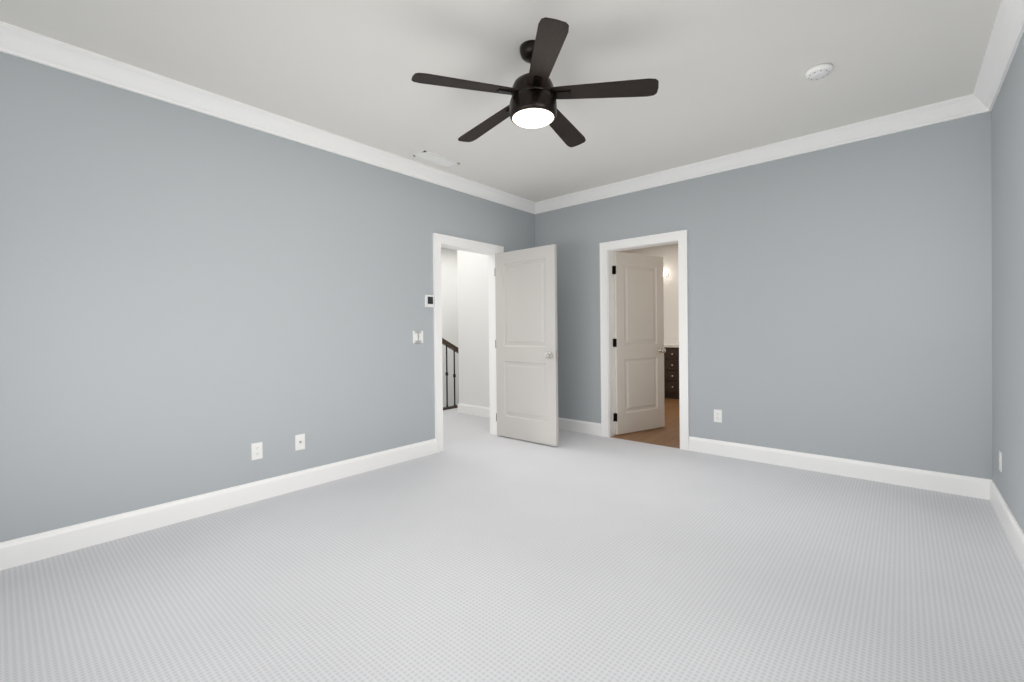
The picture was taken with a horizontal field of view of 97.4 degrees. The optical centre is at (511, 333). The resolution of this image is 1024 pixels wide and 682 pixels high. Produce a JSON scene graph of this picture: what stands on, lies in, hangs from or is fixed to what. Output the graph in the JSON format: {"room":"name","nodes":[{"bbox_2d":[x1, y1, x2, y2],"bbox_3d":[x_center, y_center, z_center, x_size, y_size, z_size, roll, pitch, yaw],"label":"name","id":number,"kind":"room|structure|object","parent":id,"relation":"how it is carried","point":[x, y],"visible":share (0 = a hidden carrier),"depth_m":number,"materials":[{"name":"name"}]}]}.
{"room":"empty bedroom","nodes":[
{"label":"empty bedroom","id":0,"kind":"room"},
{"bbox_2d":[0,52,534,541],"bbox_3d":[-1.435,-0.196,3.628,0.120,2.700,5.120,0,1,41],"label":"wall","id":1,"kind":"structure","parent":0,"point":[192,302],"depth_m":2.84,"materials":[{"name":"grey paint"}]},
{"bbox_2d":[0,439,435,570],"bbox_3d":[-1.843,1.095,3.050,0.015,0.135,3.380,0,1,41],"label":"baseboard","id":2,"kind":"structure","parent":1,"relation":"attached to","point":[31,548],"depth_m":2.81,"materials":[{"name":"white wood"}]},
{"bbox_2d":[251,442,262,459],"bbox_3d":[-1.776,0.816,3.133,0.007,0.115,0.070,0,1,41],"label":"electrical outlet","id":3,"kind":"object","parent":1,"relation":"attached to","point":[256,450],"visible":1,"depth_m":3.13,"materials":[{"name":"white plastic"}]},
{"bbox_2d":[0,21,539,213],"bbox_3d":[-1.329,-1.491,3.595,0.092,0.112,5.000,0,1,41],"label":"crown molding","id":4,"kind":"structure","parent":1,"relation":"attached to","point":[16,41],"depth_m":2.90,"materials":[{"name":"white wood"}]},
{"bbox_2d":[295,434,304,450],"bbox_3d":[-1.578,0.807,3.354,0.016,0.115,0.070,0,1,41],"label":"electrical outlet","id":5,"kind":"object","parent":1,"relation":"attached to","point":[299,441],"visible":1,"depth_m":3.35,"materials":[{"name":"white plastic"}]},
{"bbox_2d":[413,331,422,342],"bbox_3d":[-0.870,0.028,4.176,0.012,0.115,0.116,0,1,41],"label":"light switch","id":6,"kind":"object","parent":1,"relation":"attached to","point":[417,336],"visible":1,"depth_m":4.17,"materials":[{"name":"white plastic"}]},
{"bbox_2d":[425,295,433,306],"bbox_3d":[-0.781,-0.314,4.271,0.022,0.116,0.092,0,1,41],"label":"thermostat","id":7,"kind":"object","parent":1,"relation":"attached to","point":[429,300],"visible":1,"depth_m":4.26,"materials":[{"name":"white plastic"}]},
{"bbox_2d":[433,233,503,452],"bbox_3d":[-0.471,0.080,4.737,0.172,2.110,0.990,0,1,41],"label":"door frame","id":8,"kind":"structure","parent":1,"relation":"attached to","point":[457,243],"depth_m":4.48,"materials":[{"name":"white wood"}]},
{"bbox_2d":[495,244,558,446],"bbox_3d":[0.136,0.115,4.726,0.814,2.004,0.171,0,1,41],"label":"hall door","id":9,"kind":"structure","parent":1,"relation":"in","point":[526,344],"depth_m":4.68,"materials":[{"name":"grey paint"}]},
{"bbox_2d":[441,248,458,406],"bbox_3d":[-2.204,0.786,7.309,0.120,4.700,5.640,0,1,41],"label":"wall","id":10,"kind":"structure","parent":0,"point":[449,279],"depth_m":8.43,"materials":[{"name":"white paint"}]},
{"bbox_2d":[0,0,1000,250],"bbox_3d":[0.130,-1.621,4.696,7.090,0.100,8.820,0,1,41],"label":"ceiling","id":11,"kind":"structure","parent":0,"point":[730,76],"depth_m":2.59,"materials":[{"name":"white paint"}]},
{"bbox_2d":[413,151,459,167],"bbox_3d":[-0.668,-1.554,4.013,0.160,0.008,0.400,0,1,41],"label":"ceiling vent","id":12,"kind":"object","parent":11,"relation":"in","point":[435,159],"visible":1,"depth_m":4.00,"materials":[{"name":"white plastic"}]},
{"bbox_2d":[411,17,658,146],"bbox_3d":[0.106,-1.353,2.481,1.239,0.404,1.249,0,1,41],"label":"fan","id":13,"kind":"object","parent":11,"relation":"hanging from","point":[534,92],"visible":1,"depth_m":2.34,"materials":[{"name":"black metal"}]},
{"bbox_2d":[805,63,832,79],"bbox_3d":[1.827,-1.555,2.677,0.136,0.040,0.136,0,1,41],"label":"smoke detector","id":14,"kind":"object","parent":11,"relation":"attached to","point":[819,71],"visible":1,"depth_m":2.65,"materials":[{"name":"white plastic"}]},
{"bbox_2d":[0,410,1023,681],"bbox_3d":[-1.054,1.202,3.320,7.090,0.100,5.120,0,1,41],"label":"floor","id":15,"kind":"structure","parent":0,"point":[474,550],"depth_m":2.08,"materials":[{"name":"grey carpet"}]},
{"bbox_2d":[612,398,679,448],"bbox_3d":[2.486,1.144,6.085,5.380,0.100,3.700,0,1,41],"label":"floor","id":16,"kind":"structure","parent":0,"point":[668,435],"depth_m":5.03,"materials":[{"name":"brown wood"}]},
{"bbox_2d":[664,346,678,398],"bbox_3d":[2.581,0.650,7.881,1.750,0.860,0.590,0,1,41],"label":"bathroom vanity","id":17,"kind":"object","parent":16,"relation":"on","point":[671,370],"depth_m":7.48,"materials":[{"name":"brown wood"}]},
{"bbox_2d":[664,342,678,345],"bbox_3d":[2.583,0.200,7.886,1.780,0.040,0.568,0,1,41],"label":"countertop","id":18,"kind":"structure","parent":17,"relation":"on","point":[665,343],"depth_m":7.84,"materials":[{"name":"white stone"}]},
{"bbox_2d":[618,243,678,337],"bbox_3d":[2.974,-0.275,8.010,3.360,2.700,0.120,0,1,41],"label":"wall","id":19,"kind":"structure","parent":0,"point":[668,253],"depth_m":8.05,"materials":[{"name":"white paint"}]},
{"bbox_2d":[664,338,678,341],"bbox_3d":[2.762,0.127,8.092,1.780,0.100,0.020,0,1,41],"label":"backsplash","id":20,"kind":"structure","parent":19,"relation":"attached to","point":[665,339],"depth_m":8.01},
{"bbox_2d":[457,111,992,479],"bbox_3d":[1.296,-0.233,4.725,5.380,2.700,0.120,0,1,41],"label":"wall","id":21,"kind":"structure","parent":0,"point":[839,301],"depth_m":3.60,"materials":[{"name":"grey paint"}]},
{"bbox_2d":[458,403,489,417],"bbox_3d":[-0.291,1.057,6.038,1.283,0.135,0.015,0,1,41],"label":"baseboard","id":22,"kind":"structure","parent":21,"relation":"attached to","point":[482,411],"depth_m":6.23,"materials":[{"name":"white wood"}]},
{"bbox_2d":[495,266,614,421],"bbox_3d":[0.470,0.114,4.977,1.314,1.710,0.026,-1,0,3],"label":"door hinges","id":23,"kind":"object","parent":21,"relation":"attached to","point":[613,346],"depth_m":4.95,"materials":[{"name":"black metal"}]},
{"bbox_2d":[558,417,600,435],"bbox_3d":[0.643,1.053,5.225,0.910,0.135,0.015,0,1,41],"label":"baseboard","id":24,"kind":"structure","parent":21,"relation":"attached to","point":[592,428],"depth_m":5.11,"materials":[{"name":"white wood"}]},
{"bbox_2d":[614,252,665,434],"bbox_3d":[1.478,0.098,5.123,0.326,2.004,0.729,0,1,41],"label":"door","id":25,"kind":"structure","parent":21,"relation":"in","point":[640,350],"depth_m":5.10,"materials":[{"name":"beige paint"}]},
{"bbox_2d":[599,230,688,450],"bbox_3d":[1.376,0.061,4.662,0.942,2.110,0.172,0,1,41],"label":"door frame","id":26,"kind":"structure","parent":21,"relation":"attached to","point":[607,333],"depth_m":4.76,"materials":[{"name":"white wood"}]},
{"bbox_2d":[714,409,721,422],"bbox_3d":[1.894,0.754,4.137,0.070,0.115,0.007,0,1,41],"label":"electrical outlet","id":27,"kind":"object","parent":21,"relation":"attached to","point":[717,415],"visible":1,"depth_m":4.13,"materials":[{"name":"white plastic"}]},
{"bbox_2d":[536,95,967,212],"bbox_3d":[1.707,-1.528,4.206,3.630,0.112,0.092,0,1,41],"label":"crown molding","id":28,"kind":"structure","parent":21,"relation":"attached to","point":[956,108],"depth_m":3.73,"materials":[{"name":"white wood"}]},
{"bbox_2d":[689,436,983,498],"bbox_3d":[2.441,1.044,3.661,1.973,0.135,0.015,0,1,41],"label":"baseboard","id":29,"kind":"structure","parent":21,"relation":"attached to","point":[962,485],"depth_m":3.49,"materials":[{"name":"white wood"}]},
{"bbox_2d":[991,33,1023,532],"bbox_3d":[1.560,-0.210,1.022,0.120,2.700,5.120,0,1,41],"label":"wall","id":30,"kind":"structure","parent":0,"point":[1007,133],"depth_m":2.50,"materials":[{"name":"grey paint"}]},
{"bbox_2d":[968,0,1023,115],"bbox_3d":[1.506,-1.504,1.128,0.092,0.112,5.000,0,1,41],"label":"crown molding","id":31,"kind":"structure","parent":30,"relation":"attached to","point":[1001,49],"depth_m":2.45,"materials":[{"name":"white wood"}]},
{"bbox_2d":[999,451,1001,471],"bbox_3d":[2.981,0.778,2.746,0.007,0.115,0.070,0,1,41],"label":"electrical outlet","id":32,"kind":"object","parent":30,"relation":"attached to","point":[1000,461],"visible":1,"depth_m":2.73,"materials":[{"name":"white plastic"}]},
{"bbox_2d":[984,479,1023,567],"bbox_3d":[1.563,1.072,1.121,0.015,0.135,5.000,0,1,41],"label":"baseboard","id":33,"kind":"structure","parent":30,"relation":"attached to","point":[1015,534],"depth_m":2.53,"materials":[{"name":"white wood"}]},
{"label":"outside","id":34,"kind":"structure","parent":0,"visible":0},
{"bbox_2d":[447,408,457,411],"bbox_3d":[-0.566,2.114,7.974,1.710,2.000,2.520,0,1,41],"label":"stairs","id":35,"kind":"structure","parent":34,"point":[455,410],"depth_m":6.63,"materials":[{"name":"wood"}]},
{"bbox_2d":[442,338,457,409],"bbox_3d":[-0.791,0.483,6.939,0.100,1.280,2.123,0,1,41],"label":"stair railing","id":36,"kind":"object","parent":35,"relation":"on","point":[446,343],"depth_m":6.73,"materials":[{"name":"black metal"}]}
]}

